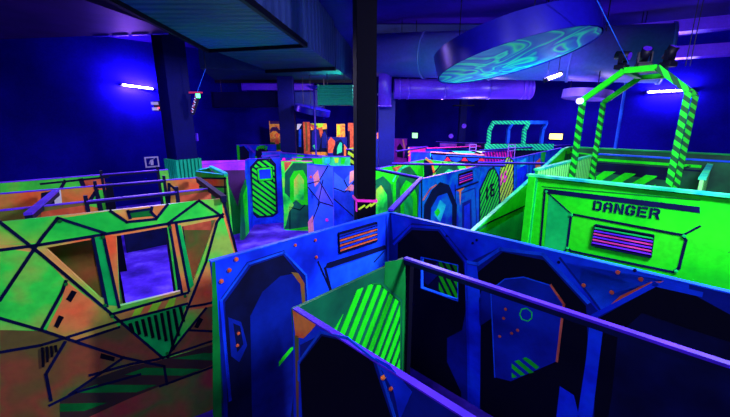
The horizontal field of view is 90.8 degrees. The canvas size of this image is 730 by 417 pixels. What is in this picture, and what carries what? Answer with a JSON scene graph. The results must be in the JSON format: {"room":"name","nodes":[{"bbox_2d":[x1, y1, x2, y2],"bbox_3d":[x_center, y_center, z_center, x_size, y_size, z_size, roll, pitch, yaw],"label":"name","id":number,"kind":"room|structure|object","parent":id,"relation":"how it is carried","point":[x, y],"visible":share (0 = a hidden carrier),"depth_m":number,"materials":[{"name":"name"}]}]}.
{"room":"laser tag arena","nodes":[
{"label":"laser tag arena","id":0,"kind":"room"},
{"bbox_2d":[0,36,378,206],"bbox_3d":[-7.707,-3.743,16.047,0.200,6.400,24.800,14,19,43],"label":"wall","id":1,"kind":"structure","parent":0,"point":[65,111],"depth_m":13.56,"materials":[{"name":"paint"}]},
{"bbox_2d":[120,83,153,90],"bbox_3d":[-8.946,-4.790,14.174,1.134,0.212,0.120,-14,19,-43],"label":"tube light","id":2,"kind":"object","parent":1,"relation":"attached to","point":[121,84],"visible":1,"depth_m":14.12,"materials":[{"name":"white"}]},
{"bbox_2d":[144,156,159,167],"bbox_3d":[-8.916,-1.946,15.067,0.523,0.439,0.030,-14,19,-43],"label":"fire extinguisher sign","id":3,"kind":"object","parent":1,"relation":"attached to","point":[149,161],"visible":1,"depth_m":15.05,"materials":[{"name":"plastic"}]},
{"bbox_2d":[151,101,160,110],"bbox_3d":[-5.836,-2.919,10.261,0.440,0.280,0.140,-8,16,-28],"label":"wall sensor","id":4,"kind":"object","parent":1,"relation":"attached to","point":[156,104],"visible":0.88,"depth_m":10.20,"materials":[{"name":"white"}]},
{"bbox_2d":[116,201,492,416],"bbox_3d":[2.616,1.956,6.828,29.400,0.200,24.800,14,19,43],"label":"floor","id":5,"kind":"structure","parent":0,"point":[148,273],"depth_m":8.49,"materials":[{"name":"carpet"}]},
{"bbox_2d":[0,166,177,303],"bbox_3d":[-4.395,0.769,5.659,2.646,2.670,0.051,-11,18,-38],"label":"wall","id":6,"kind":"structure","parent":5,"relation":"on","point":[86,180],"depth_m":5.47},
{"bbox_2d":[102,170,157,176],"bbox_3d":[-3.785,-0.571,5.822,0.775,0.042,0.035,-11,18,-38],"label":"rail","id":7,"kind":"object","parent":6,"relation":"attached to","point":[147,171],"visible":1,"depth_m":5.79,"materials":[{"name":"metal"}]},
{"bbox_2d":[0,175,198,289],"bbox_3d":[-3.620,0.961,4.888,2.772,2.670,0.049,-9,17,-33],"label":"wall","id":8,"kind":"structure","parent":5,"relation":"on","point":[17,199],"depth_m":4.55,"materials":[{"name":"paint"}]},
{"bbox_2d":[95,180,164,188],"bbox_3d":[-3.159,-0.334,4.870,0.787,0.042,0.035,-9,17,-33],"label":"rail","id":9,"kind":"object","parent":8,"relation":"attached to","point":[151,181],"visible":1,"depth_m":4.85,"materials":[{"name":"metal"}]},
{"bbox_2d":[0,186,213,297],"bbox_3d":[-2.979,1.167,4.061,2.613,2.670,0.050,-10,17,-35],"label":"wall","id":10,"kind":"structure","parent":5,"relation":"on","point":[79,257],"depth_m":3.89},
{"bbox_2d":[23,189,59,218],"bbox_3d":[-3.314,-0.058,3.723,0.060,0.072,1.258,-8,16,-30],"label":"rail","id":11,"kind":"object","parent":10,"relation":"attached to","point":[37,208],"visible":0.89,"depth_m":3.54,"materials":[{"name":"metal"}]},
{"bbox_2d":[86,191,177,204],"bbox_3d":[-2.577,-0.124,4.026,0.860,0.042,0.035,-10,17,-35],"label":"rail","id":12,"kind":"object","parent":10,"relation":"attached to","point":[124,198],"visible":1,"depth_m":3.99,"materials":[{"name":"metal"}]},
{"bbox_2d":[105,182,126,271],"bbox_3d":[-5.729,0.458,8.085,0.368,2.100,0.030,-7,16,-26],"label":"wall","id":13,"kind":"structure","parent":5,"relation":"on","point":[109,191],"depth_m":8.22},
{"bbox_2d":[0,198,237,416],"bbox_3d":[-2.735,1.569,3.632,3.483,3.148,0.062,-9,16,-31],"label":"wall","id":14,"kind":"structure","parent":5,"relation":"on","point":[67,349],"depth_m":3.58,"materials":[{"name":"paint"}]},
{"bbox_2d":[196,177,226,202],"bbox_3d":[-1.952,-0.256,4.517,0.061,0.072,1.545,-9,17,-33],"label":"rail","id":15,"kind":"object","parent":14,"relation":"attached to","point":[215,192],"visible":1,"depth_m":4.30,"materials":[{"name":"metal"}]},
{"bbox_2d":[124,228,166,252],"bbox_3d":[-5.719,0.504,9.966,1.649,1.100,0.030,-13,19,-42],"label":"wall","id":16,"kind":"structure","parent":5,"relation":"on","point":[142,240],"depth_m":9.78,"materials":[{"name":"paint"}]},
{"bbox_2d":[151,34,201,178],"bbox_3d":[-4.897,-2.104,9.472,0.710,6.400,0.710,11,18,37],"label":"support column","id":17,"kind":"structure","parent":5,"relation":"on","point":[182,160],"depth_m":9.15,"materials":[{"name":"paint"}]},
{"bbox_2d":[198,167,210,171],"bbox_3d":[-2.794,0.565,6.595,0.045,2.612,0.280,4,15,17],"label":"wall","id":18,"kind":"structure","parent":5,"relation":"on","point":[208,168],"depth_m":6.28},
{"bbox_2d":[195,171,232,230],"bbox_3d":[-2.462,0.697,6.069,0.764,2.612,0.045,8,16,30],"label":"wall","id":19,"kind":"structure","parent":5,"relation":"on","point":[217,180],"depth_m":5.70,"materials":[{"name":"paint"}]},
{"bbox_2d":[209,166,227,176],"bbox_3d":[-2.442,-0.625,5.977,0.060,0.060,1.055,-9,17,-33],"label":"rail","id":20,"kind":"object","parent":19,"relation":"attached to","point":[215,169],"visible":1,"depth_m":5.88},
{"bbox_2d":[202,160,249,234],"bbox_3d":[-4.199,-0.168,10.687,1.504,2.590,0.055,-12,18,-40],"label":"wall","id":21,"kind":"structure","parent":5,"relation":"on","point":[235,169],"depth_m":10.81,"materials":[{"name":"paint"}]},
{"bbox_2d":[240,159,253,239],"bbox_3d":[-3.648,-0.176,10.962,0.055,2.487,2.079,-1,14,-5],"label":"wall","id":22,"kind":"structure","parent":5,"relation":"on","point":[246,217],"depth_m":11.07,"materials":[{"name":"paint"}]},
{"bbox_2d":[237,144,275,159],"bbox_3d":[-5.520,-2.051,17.877,2.318,2.230,0.076,-1,14,-3],"label":"wall","id":23,"kind":"structure","parent":5,"relation":"on","point":[244,151],"depth_m":17.66,"materials":[{"name":"paint"}]},
{"bbox_2d":[248,157,283,224],"bbox_3d":[-3.270,-0.575,11.933,1.014,2.242,0.062,-4,15,-17],"label":"wall","id":24,"kind":"structure","parent":5,"relation":"on","point":[265,173],"depth_m":11.92,"materials":[{"name":"paint"}]},
{"bbox_2d":[261,151,282,201],"bbox_3d":[-3.592,-1.114,14.119,0.785,2.230,0.076,-4,15,-16],"label":"wall","id":25,"kind":"structure","parent":5,"relation":"on","point":[272,154],"depth_m":13.86,"materials":[{"name":"paint"}]},
{"bbox_2d":[269,121,280,150],"bbox_3d":[-4.344,-2.636,17.923,0.721,3.344,0.064,0,14,0],"label":"mural panel","id":26,"kind":"object","parent":5,"relation":"on","point":[273,125],"visible":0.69,"depth_m":17.64,"materials":[{"name":"paint"}]},
{"bbox_2d":[277,76,296,152],"bbox_3d":[-3.241,-3.507,15.100,0.713,6.400,0.713,-1,14,-6],"label":"support column","id":27,"kind":"structure","parent":5,"relation":"on","point":[285,84],"depth_m":14.71,"materials":[{"name":"paint"}]},
{"bbox_2d":[281,158,311,230],"bbox_3d":[-2.088,-0.379,11.189,1.006,2.367,0.067,2,14,8],"label":"wall","id":28,"kind":"structure","parent":5,"relation":"on","point":[294,173],"depth_m":11.17,"materials":[{"name":"paint"}]},
{"bbox_2d":[209,211,389,416],"bbox_3d":[-0.578,1.517,4.342,0.073,2.569,2.602,13,19,43],"label":"wall","id":29,"kind":"structure","parent":5,"relation":"on","point":[255,290],"depth_m":3.82,"materials":[{"name":"paint"}]},
{"bbox_2d":[338,222,377,253],"bbox_3d":[-0.079,0.365,4.543,0.024,0.277,0.679,13,19,43],"label":"air vent","id":30,"kind":"object","parent":29,"relation":"in","point":[359,236],"depth_m":4.52,"materials":[{"name":"paint"}]},
{"bbox_2d":[280,152,318,209],"bbox_3d":[-2.399,-0.903,13.271,1.942,2.232,0.076,10,17,34],"label":"wall","id":31,"kind":"structure","parent":5,"relation":"on","point":[288,156],"depth_m":13.26,"materials":[{"name":"paint"}]},
{"bbox_2d":[296,124,303,153],"bbox_3d":[-3.136,-2.473,17.551,0.314,3.207,0.064,0,14,0],"label":"mural panel","id":32,"kind":"object","parent":5,"relation":"on","point":[299,127],"visible":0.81,"depth_m":17.30,"materials":[{"name":"paint"}]},
{"bbox_2d":[290,157,321,164],"bbox_3d":[-1.935,-0.611,12.095,1.058,2.233,0.076,0,14,0],"label":"wall","id":33,"kind":"structure","parent":5,"relation":"on","point":[315,160],"depth_m":11.82,"materials":[{"name":"paint"}]},
{"bbox_2d":[303,122,310,153],"bbox_3d":[-2.781,-2.494,17.444,0.310,3.301,0.062,0,14,0],"label":"mural panel","id":34,"kind":"object","parent":5,"relation":"on","point":[306,125],"visible":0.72,"depth_m":17.18,"materials":[{"name":"orange paint"}]},
{"bbox_2d":[307,85,316,154],"bbox_3d":[-1.917,-2.339,14.052,0.600,4.640,0.600,0,14,0],"label":"slim pole","id":35,"kind":"object","parent":5,"relation":"on","point":[313,87],"visible":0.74,"depth_m":13.71,"materials":[{"name":"metal"}]},
{"bbox_2d":[310,123,327,155],"bbox_3d":[-2.228,-2.460,17.450,0.847,3.232,0.067,0,14,0],"label":"mural panel","id":36,"kind":"object","parent":5,"relation":"on","point":[321,128],"visible":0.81,"depth_m":17.21,"materials":[{"name":"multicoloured paint"}]},
{"bbox_2d":[307,163,333,231],"bbox_3d":[-1.268,-0.167,10.262,1.019,2.306,0.067,10,17,34],"label":"wall","id":37,"kind":"structure","parent":5,"relation":"on","point":[320,177],"depth_m":10.19,"materials":[{"name":"paint"}]},
{"bbox_2d":[319,155,349,165],"bbox_3d":[-1.034,-0.706,12.484,1.087,2.230,0.076,2,14,9],"label":"wall","id":38,"kind":"structure","parent":5,"relation":"on","point":[331,160],"depth_m":12.23,"materials":[{"name":"paint"}]},
{"bbox_2d":[328,137,346,155],"bbox_3d":[-1.287,-2.047,17.038,0.894,2.628,0.065,0,14,0],"label":"mural panel","id":39,"kind":"object","parent":5,"relation":"on","point":[337,146],"visible":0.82,"depth_m":16.79,"materials":[{"name":"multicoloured paint"}]},
{"bbox_2d":[336,124,344,136],"bbox_3d":[-1.172,-2.520,17.747,0.411,3.204,0.062,0,14,0],"label":"mural panel","id":40,"kind":"object","parent":5,"relation":"on","point":[340,128],"visible":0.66,"depth_m":17.40,"materials":[{"name":"paint"}]},
{"bbox_2d":[333,166,353,225],"bbox_3d":[-0.330,-0.089,10.046,1.107,2.212,0.054,-1,14,-5],"label":"wall","id":41,"kind":"structure","parent":5,"relation":"on","point":[343,176],"depth_m":9.92,"materials":[{"name":"paint"}]},
{"bbox_2d":[291,257,405,371],"bbox_3d":[-0.017,1.599,3.197,0.036,2.250,1.401,12,19,41],"label":"wall","id":42,"kind":"structure","parent":5,"relation":"on","point":[369,309],"depth_m":3.10,"materials":[{"name":"paint"}]},
{"bbox_2d":[403,256,729,375],"bbox_3d":[1.620,0.770,2.160,3.480,0.060,0.050,13,19,42],"label":"rail","id":43,"kind":"object","parent":42,"relation":"attached to","point":[712,362],"visible":1,"depth_m":2.31,"materials":[{"name":"metal"}]},
{"bbox_2d":[346,148,353,165],"bbox_3d":[-0.453,-1.423,15.231,0.727,2.293,0.076,5,15,20],"label":"wall","id":44,"kind":"structure","parent":5,"relation":"on","point":[349,152],"depth_m":15.06,"materials":[{"name":"paint"}]},
{"bbox_2d":[348,123,353,148],"bbox_3d":[-0.650,-2.495,17.546,0.346,3.254,0.064,0,14,0],"label":"mural panel","id":45,"kind":"object","parent":5,"relation":"on","point":[350,125],"visible":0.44,"depth_m":17.28,"materials":[{"name":"orange paint"}]},
{"bbox_2d":[352,0,376,219],"bbox_3d":[-0.007,-1.282,6.173,0.380,6.400,0.380,-3,14,-12],"label":"support column","id":46,"kind":"structure","parent":5,"relation":"on","point":[364,11],"depth_m":5.92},
{"bbox_2d":[376,132,377,167],"bbox_3d":[0.644,-1.843,15.648,0.346,2.904,0.062,0,14,0],"label":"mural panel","id":47,"kind":"object","parent":5,"relation":"on","point":[376,132],"visible":0.13,"depth_m":15.45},
{"bbox_2d":[293,306,475,416],"bbox_3d":[0.415,1.939,1.830,2.670,2.252,0.056,14,19,43],"label":"wall","id":48,"kind":"structure","parent":5,"relation":"on","point":[334,375],"depth_m":2.11,"materials":[{"name":"paint"}]},
{"bbox_2d":[377,93,394,167],"bbox_3d":[0.751,-1.884,12.928,0.632,4.300,0.632,0,14,0],"label":"support column","id":49,"kind":"structure","parent":5,"relation":"on","point":[386,115],"depth_m":12.49,"materials":[{"name":"paint"}]},
{"bbox_2d":[376,159,423,216],"bbox_3d":[0.928,-0.040,10.437,0.055,2.497,3.180,10,17,34],"label":"wall","id":50,"kind":"structure","parent":5,"relation":"on","point":[389,187],"depth_m":10.28,"materials":[{"name":"paint"}]},
{"bbox_2d":[394,138,407,162],"bbox_3d":[3.404,-3.300,22.864,3.427,2.241,0.077,7,16,27],"label":"wall","id":51,"kind":"structure","parent":5,"relation":"on","point":[399,143],"depth_m":23.32,"materials":[{"name":"paint"}]},
{"bbox_2d":[404,264,413,374],"bbox_3d":[0.420,1.530,3.649,0.060,2.165,0.060,-14,19,-43],"label":"post","id":52,"kind":"object","parent":5,"relation":"on","point":[409,270],"visible":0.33,"depth_m":3.50,"materials":[{"name":"black"}]},
{"bbox_2d":[408,146,425,161],"bbox_3d":[2.605,-2.019,17.957,1.090,2.130,0.076,-5,15,-18],"label":"wall","id":53,"kind":"structure","parent":5,"relation":"on","point":[423,149],"depth_m":17.69,"materials":[{"name":"paint"}]},
{"bbox_2d":[411,152,430,160],"bbox_3d":[2.461,-1.199,14.564,1.280,2.180,0.076,0,14,0],"label":"wall","id":54,"kind":"structure","parent":5,"relation":"on","point":[414,155],"depth_m":14.31,"materials":[{"name":"paint"}]},
{"bbox_2d":[423,258,456,297],"bbox_3d":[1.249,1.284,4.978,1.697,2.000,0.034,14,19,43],"label":"window","id":55,"kind":"structure","parent":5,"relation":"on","point":[443,285],"depth_m":5.07,"materials":[{"name":"green"}]},
{"bbox_2d":[426,148,468,152],"bbox_3d":[3.605,-1.550,15.870,2.107,2.230,0.077,-4,14,-14],"label":"wall","id":56,"kind":"structure","parent":5,"relation":"on","point":[467,149],"depth_m":15.57,"materials":[{"name":"paint"}]},
{"bbox_2d":[423,157,474,177],"bbox_3d":[2.464,-0.345,10.916,0.055,2.288,1.914,-11,18,-36],"label":"wall","id":57,"kind":"structure","parent":5,"relation":"on","point":[428,170],"depth_m":10.97,"materials":[{"name":"paint"}]},
{"bbox_2d":[440,142,473,146],"bbox_3d":[5.344,-2.432,19.407,2.678,2.230,0.077,4,15,17],"label":"wall","id":58,"kind":"structure","parent":5,"relation":"on","point":[441,144],"depth_m":19.37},
{"bbox_2d":[431,152,484,163],"bbox_3d":[3.375,-0.945,13.444,2.071,2.230,0.076,10,17,34],"label":"wall","id":59,"kind":"structure","parent":5,"relation":"on","point":[440,156],"depth_m":13.20,"materials":[{"name":"paint"}]},
{"bbox_2d":[453,99,473,146],"bbox_3d":[5.071,-4.426,18.787,1.000,6.400,0.440,0,14,0],"label":"support column","id":60,"kind":"structure","parent":5,"relation":"on","point":[463,103],"depth_m":18.61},
{"bbox_2d":[449,151,478,153],"bbox_3d":[3.997,-1.260,14.889,0.959,2.140,0.980,0,14,0],"label":"countertop","id":61,"kind":"structure","parent":5,"relation":"on","point":[466,152],"depth_m":14.47,"materials":[{"name":"teal"}]},
{"bbox_2d":[418,147,561,229],"bbox_3d":[4.952,-0.642,12.057,0.074,2.312,11.438,12,18,40],"label":"wall","id":62,"kind":"structure","parent":5,"relation":"on","point":[462,198],"depth_m":9.66,"materials":[{"name":"paint"}]},
{"bbox_2d":[376,168,418,178],"bbox_3d":[0.632,-0.845,8.472,0.051,0.060,2.063,-9,16,-31],"label":"rail","id":63,"kind":"object","parent":62,"relation":"attached to","point":[377,169],"visible":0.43,"depth_m":8.26,"materials":[{"name":"metal"}]},
{"bbox_2d":[388,177,422,211],"bbox_3d":[0.769,-0.295,6.283,0.070,0.072,2.899,4,15,16],"label":"rail","id":64,"kind":"object","parent":62,"relation":"attached to","point":[403,197],"visible":0.96,"depth_m":5.79,"materials":[{"name":"metal"}]},
{"bbox_2d":[392,163,504,166],"bbox_3d":[2.192,-1.167,9.601,2.946,0.060,0.060,2,14,8],"label":"rail","id":65,"kind":"object","parent":62,"relation":"attached to","point":[421,164],"visible":1,"depth_m":9.57,"materials":[{"name":"metal"}]},
{"bbox_2d":[458,170,472,185],"bbox_3d":[2.579,-0.791,9.202,0.024,0.322,0.819,12,18,40],"label":"air vent","id":66,"kind":"object","parent":62,"relation":"in","point":[465,177],"depth_m":9.18,"materials":[{"name":"metal"}]},
{"bbox_2d":[446,155,511,159],"bbox_3d":[3.678,-1.668,11.732,2.065,0.060,0.071,6,15,22],"label":"rail","id":67,"kind":"object","parent":62,"relation":"attached to","point":[456,156],"visible":1,"depth_m":11.71,"materials":[{"name":"metal"}]},
{"bbox_2d":[478,162,544,164],"bbox_3d":[3.958,-1.227,9.757,1.740,0.060,0.060,2,14,7],"label":"rail","id":68,"kind":"object","parent":62,"relation":"attached to","point":[514,163],"visible":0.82,"depth_m":9.71,"materials":[{"name":"metal"}]},
{"bbox_2d":[482,149,512,161],"bbox_3d":[5.338,-1.255,14.686,2.197,2.230,0.077,-11,18,-38],"label":"wall","id":69,"kind":"structure","parent":5,"relation":"on","point":[498,153],"depth_m":14.38,"materials":[{"name":"paint"}]},
{"bbox_2d":[479,144,570,150],"bbox_3d":[7.566,-2.646,15.447,7.399,0.060,0.063,-8,16,-29],"label":"rail","id":70,"kind":"object","parent":69,"relation":"attached to","point":[568,144],"visible":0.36,"depth_m":14.49,"materials":[{"name":"metal"}]},
{"bbox_2d":[507,144,515,157],"bbox_3d":[5.728,-1.299,14.311,0.285,2.496,0.025,0,14,0],"label":"chair","id":71,"kind":"object","parent":5,"relation":"on","point":[508,144],"visible":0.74,"depth_m":14.04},
{"bbox_2d":[474,121,553,155],"bbox_3d":[6.620,-2.169,16.001,3.159,3.367,1.500,0,14,0],"label":"gantry","id":72,"kind":"object","parent":5,"relation":"on","point":[537,147],"visible":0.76,"depth_m":15.15,"materials":[{"name":"metal"}]},
{"bbox_2d":[425,146,480,149],"bbox_3d":[4.040,-2.589,15.220,3.511,0.060,0.101,-7,15,-25],"label":"rail","id":73,"kind":"object","parent":72,"relation":"attached to","point":[459,146],"visible":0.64,"depth_m":14.91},
{"bbox_2d":[395,146,427,151],"bbox_3d":[1.811,-2.257,13.682,0.060,0.060,2.559,9,17,33],"label":"rail","id":74,"kind":"object","parent":73,"relation":"attached to","point":[424,146],"visible":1,"depth_m":13.59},
{"bbox_2d":[436,141,474,143],"bbox_3d":[4.673,-3.058,16.894,3.130,0.060,0.060,13,19,42],"label":"rail","id":75,"kind":"object","parent":72,"relation":"attached to","point":[436,141],"visible":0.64,"depth_m":17.18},
{"bbox_2d":[471,147,570,240],"bbox_3d":[3.647,0.164,7.849,6.297,2.784,0.070,-14,19,-43],"label":"wall","id":76,"kind":"structure","parent":5,"relation":"on","point":[505,220],"depth_m":6.97,"materials":[{"name":"paint"}]},
{"bbox_2d":[389,212,729,416],"bbox_3d":[2.000,2.037,3.723,4.677,3.304,0.067,14,19,43],"label":"wall","id":77,"kind":"structure","parent":5,"relation":"on","point":[504,357],"depth_m":3.59,"materials":[{"name":"paint"}]},
{"bbox_2d":[614,83,626,147],"bbox_3d":[8.936,-2.902,12.674,0.095,6.400,0.100,0,14,0],"label":"slim pole","id":78,"kind":"object","parent":5,"relation":"on","point":[624,92],"visible":0.31,"depth_m":12.58,"materials":[{"name":"metal"}]},
{"bbox_2d":[521,173,729,289],"bbox_3d":[3.601,1.043,4.600,3.260,2.650,0.145,14,19,43],"label":"barrier","id":79,"kind":"object","parent":5,"relation":"on","point":[684,234],"visible":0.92,"depth_m":4.54,"materials":[{"name":"paint"}]},
{"bbox_2d":[591,224,654,257],"bbox_3d":[3.332,0.415,4.670,0.661,0.309,0.024,14,19,43],"label":"vent grille","id":80,"kind":"object","parent":79,"relation":"attached to","point":[639,243],"depth_m":4.65,"materials":[{"name":"metal"}]},
{"bbox_2d":[569,146,729,178],"bbox_3d":[6.665,0.207,7.665,4.517,2.790,0.086,14,19,43],"label":"wall","id":81,"kind":"structure","parent":5,"relation":"on","point":[583,151],"depth_m":7.82,"materials":[{"name":"paint"}]},
{"bbox_3d":[4.833,1.289,5.888,4.547,1.550,4.547,0,14,0],"label":"deck","id":82,"kind":"object","parent":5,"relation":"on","visible":0},
{"bbox_2d":[534,155,591,178],"bbox_3d":[3.585,-0.271,6.501,2.920,1.180,0.080,-14,19,-43],"label":"barrier","id":83,"kind":"object","parent":82,"relation":"on","point":[562,168],"visible":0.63,"depth_m":6.32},
{"bbox_2d":[569,64,698,187],"bbox_3d":[4.660,-1.003,6.333,1.500,2.682,1.540,14,19,43],"label":"gantry","id":84,"kind":"object","parent":82,"relation":"on","point":[634,72],"visible":0.67,"depth_m":6.13,"materials":[{"name":"metal"}]},
{"bbox_2d":[576,98,583,103],"bbox_3d":[3.613,-1.809,6.055,0.100,0.100,0.060,0,14,0],"label":"lamp","id":85,"kind":"object","parent":84,"relation":"attached to","point":[579,100],"visible":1,"depth_m":6.03,"materials":[{"name":"white"}]},
{"bbox_2d":[613,51,631,69],"bbox_3d":[4.204,-2.427,5.880,0.200,0.296,0.231,-9,17,-33],"label":"spotlight","id":86,"kind":"object","parent":84,"relation":"on","point":[619,55],"visible":0.88,"depth_m":5.82,"materials":[{"name":"metal"}]},
{"bbox_2d":[634,46,653,66],"bbox_3d":[4.441,-2.403,5.716,0.200,0.327,0.234,4,15,17],"label":"spotlight","id":87,"kind":"object","parent":84,"relation":"on","point":[646,52],"visible":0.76,"depth_m":5.68,"materials":[{"name":"metal"}]},
{"bbox_2d":[659,44,679,67],"bbox_3d":[4.723,-2.368,5.577,0.200,0.326,0.216,-6,15,-22],"label":"spotlight","id":88,"kind":"object","parent":84,"relation":"on","point":[669,56],"visible":0.94,"depth_m":5.53,"materials":[{"name":"metal"}]},
{"bbox_2d":[595,153,729,192],"bbox_3d":[5.953,-0.317,6.643,3.103,1.200,0.080,14,19,43],"label":"barrier","id":89,"kind":"object","parent":82,"relation":"on","point":[633,169],"visible":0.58,"depth_m":6.90,"materials":[{"name":"paint"}]},
{"bbox_2d":[698,163,712,190],"bbox_3d":[5.247,-0.041,5.662,0.081,1.140,2.200,14,19,43],"label":"barrier","id":90,"kind":"object","parent":82,"relation":"on","point":[704,176],"visible":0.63,"depth_m":5.15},
{"bbox_2d":[110,0,729,68],"bbox_3d":[2.616,-4.448,5.231,29.400,0.200,24.800,14,19,43],"label":"ceiling","id":91,"kind":"structure","parent":0,"point":[622,12],"depth_m":10.11,"materials":[{"name":"paint"}]},
{"bbox_2d":[0,0,168,38],"bbox_3d":[-7.005,-4.082,6.547,5.209,1.105,3.525,2,14,8],"label":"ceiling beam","id":92,"kind":"structure","parent":91,"relation":"attached to","point":[19,19],"depth_m":6.99,"materials":[{"name":"paint"}]},
{"bbox_2d":[189,51,205,114],"bbox_3d":[-4.234,-3.797,8.942,0.494,2.858,0.150,0,14,0],"label":"stick","id":93,"kind":"object","parent":91,"relation":"hanging from","point":[197,94],"visible":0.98,"depth_m":9.16,"materials":[{"name":"metal"}]},
{"bbox_2d":[104,0,307,52],"bbox_3d":[-2.442,-3.509,4.960,2.431,1.450,6.636,0,14,0],"label":"ventilation duct","id":94,"kind":"object","parent":91,"relation":"hanging from","point":[211,26],"visible":1,"depth_m":6.10,"materials":[{"name":"metal"}]},
{"bbox_2d":[198,27,351,82],"bbox_3d":[-3.577,-5.746,13.827,6.013,1.400,3.921,0,14,0],"label":"ventilation duct","id":95,"kind":"object","parent":91,"relation":"hanging from","point":[219,66],"visible":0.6,"depth_m":13.53,"materials":[{"name":"metal"}]},
{"bbox_2d":[211,79,294,107],"bbox_3d":[-4.662,-4.828,15.080,3.341,1.168,0.640,0,14,0],"label":"ventilation duct","id":96,"kind":"object","parent":95,"relation":"hanging from","point":[219,99],"visible":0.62,"depth_m":14.85,"materials":[{"name":"metal"}]},
{"bbox_2d":[294,74,330,116],"bbox_3d":[-2.111,-4.444,14.340,1.454,1.575,1.454,0,14,0],"label":"disc","id":97,"kind":"object","parent":95,"relation":"hanging from","point":[303,108],"visible":0.98,"depth_m":13.98,"materials":[{"name":"plastic"}]},
{"bbox_2d":[317,83,352,105],"bbox_3d":[-1.075,-4.372,13.235,1.258,1.159,0.840,0,14,0],"label":"ventilation duct","id":98,"kind":"object","parent":95,"relation":"attached to","point":[327,95],"visible":0.98,"depth_m":12.90,"materials":[{"name":"metal"}]},
{"bbox_2d":[219,0,335,72],"bbox_3d":[-2.352,-4.811,10.121,2.496,1.420,3.965,2,14,6],"label":"ventilation duct","id":99,"kind":"object","parent":91,"relation":"hanging from","point":[319,55],"visible":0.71,"depth_m":9.81,"materials":[{"name":"metal"}]},
{"bbox_2d":[241,83,313,90],"bbox_3d":[-4.040,-6.326,16.665,3.254,1.686,0.640,0,14,0],"label":"ventilation duct","id":100,"kind":"object","parent":91,"relation":"hanging from","point":[245,86],"visible":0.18,"depth_m":16.55,"materials":[{"name":"metal"}]},
{"bbox_2d":[294,89,323,107],"bbox_3d":[-2.744,-6.140,17.432,1.388,2.418,0.640,0,14,0],"label":"ventilation duct","id":101,"kind":"object","parent":91,"relation":"hanging from","point":[300,96],"visible":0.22,"depth_m":17.33,"materials":[{"name":"metal"}]},
{"bbox_2d":[377,24,480,32],"bbox_3d":[3.258,-6.145,13.425,5.895,0.430,3.800,0,14,0],"label":"ceiling soffit","id":102,"kind":"structure","parent":91,"relation":"attached to","point":[381,28],"depth_m":11.55,"materials":[{"name":"paint"}]},
{"bbox_2d":[393,20,535,99],"bbox_3d":[3.145,-4.676,11.408,4.419,2.345,0.651,0,14,0],"label":"duct","id":103,"kind":"object","parent":91,"relation":"hanging from","point":[407,88],"visible":0.77,"depth_m":11.34,"materials":[{"name":"metal"}]},
{"bbox_2d":[434,0,603,83],"bbox_3d":[2.898,-3.652,6.973,3.023,2.188,3.029,0,14,0],"label":"ceiling panel","id":104,"kind":"object","parent":91,"relation":"hanging from","point":[533,36],"visible":0.99,"depth_m":6.18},
{"bbox_2d":[377,21,678,84],"bbox_3d":[3.535,-4.408,9.977,7.897,2.174,1.368,7,16,27],"label":"duct","id":105,"kind":"object","parent":91,"relation":"hanging from","point":[405,54],"visible":0.59,"depth_m":8.87,"materials":[{"name":"metal"}]},
{"bbox_2d":[378,73,391,106],"bbox_3d":[0.646,-4.029,11.569,0.441,1.479,0.441,0,14,0],"label":"duct","id":106,"kind":"object","parent":105,"relation":"attached to","point":[385,80],"visible":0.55,"depth_m":11.46,"materials":[{"name":"metal"}]},
{"bbox_2d":[543,0,563,82],"bbox_3d":[4.270,-3.905,7.920,0.446,2.153,0.120,-2,14,-8],"label":"tube light","id":107,"kind":"object","parent":91,"relation":"hanging from","point":[559,73],"visible":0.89,"depth_m":8.12,"materials":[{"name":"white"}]},
{"bbox_2d":[561,0,613,101],"bbox_3d":[5.597,-3.937,8.811,1.134,2.523,1.124,0,14,0],"label":"disc","id":108,"kind":"object","parent":91,"relation":"hanging from","point":[570,93],"visible":0.71,"depth_m":8.75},
{"bbox_2d":[597,0,628,63],"bbox_3d":[2.703,-3.074,4.538,3.488,2.079,0.010,-9,16,-31],"label":"cable","id":109,"kind":"object","parent":91,"relation":"hanging from","point":[597,0],"visible":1,"depth_m":5.26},
{"bbox_2d":[640,11,729,34],"bbox_3d":[10.090,-4.973,9.109,7.000,0.658,0.500,8,16,28],"label":"ceiling beam","id":110,"kind":"structure","parent":91,"relation":"attached to","point":[722,22],"depth_m":9.53,"materials":[{"name":"metal"}]},
{"bbox_2d":[645,11,729,59],"bbox_3d":[10.194,-4.654,9.188,7.000,1.315,0.500,8,16,28],"label":"ceiling beam","id":111,"kind":"structure","parent":91,"relation":"attached to","point":[713,50],"depth_m":9.66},
{"bbox_2d":[685,0,703,65],"bbox_3d":[5.055,-3.274,5.380,0.080,2.150,0.012,0,14,0],"label":"power cable","id":112,"kind":"object","parent":91,"relation":"hanging from","point":[698,0],"visible":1,"depth_m":5.52,"materials":[{"name":"rubber"}]},
{"bbox_2d":[391,31,729,161],"bbox_3d":[11.314,-3.350,14.469,29.000,6.400,0.200,14,19,43],"label":"wall","id":113,"kind":"structure","parent":0,"point":[649,121],"depth_m":15.29,"materials":[{"name":"paint"}]},
{"bbox_2d":[412,133,418,137],"bbox_3d":[3.124,-4.544,22.407,0.080,0.351,0.444,-14,19,-43],"label":"exit sign","id":114,"kind":"object","parent":113,"relation":"attached to","point":[414,135],"visible":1,"depth_m":22.36,"materials":[{"name":"green"}]},
{"bbox_2d":[549,133,563,139],"bbox_3d":[8.896,-3.352,16.755,0.598,0.296,0.080,14,19,43],"label":"emergency light","id":115,"kind":"object","parent":113,"relation":"attached to","point":[552,136],"visible":1,"depth_m":16.72,"materials":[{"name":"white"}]},
{"bbox_2d":[646,88,693,93],"bbox_3d":[11.524,-4.451,13.642,0.120,0.128,1.382,-14,19,-43],"label":"tube light","id":116,"kind":"object","parent":113,"relation":"attached to","point":[672,90],"visible":0.7,"depth_m":13.71,"materials":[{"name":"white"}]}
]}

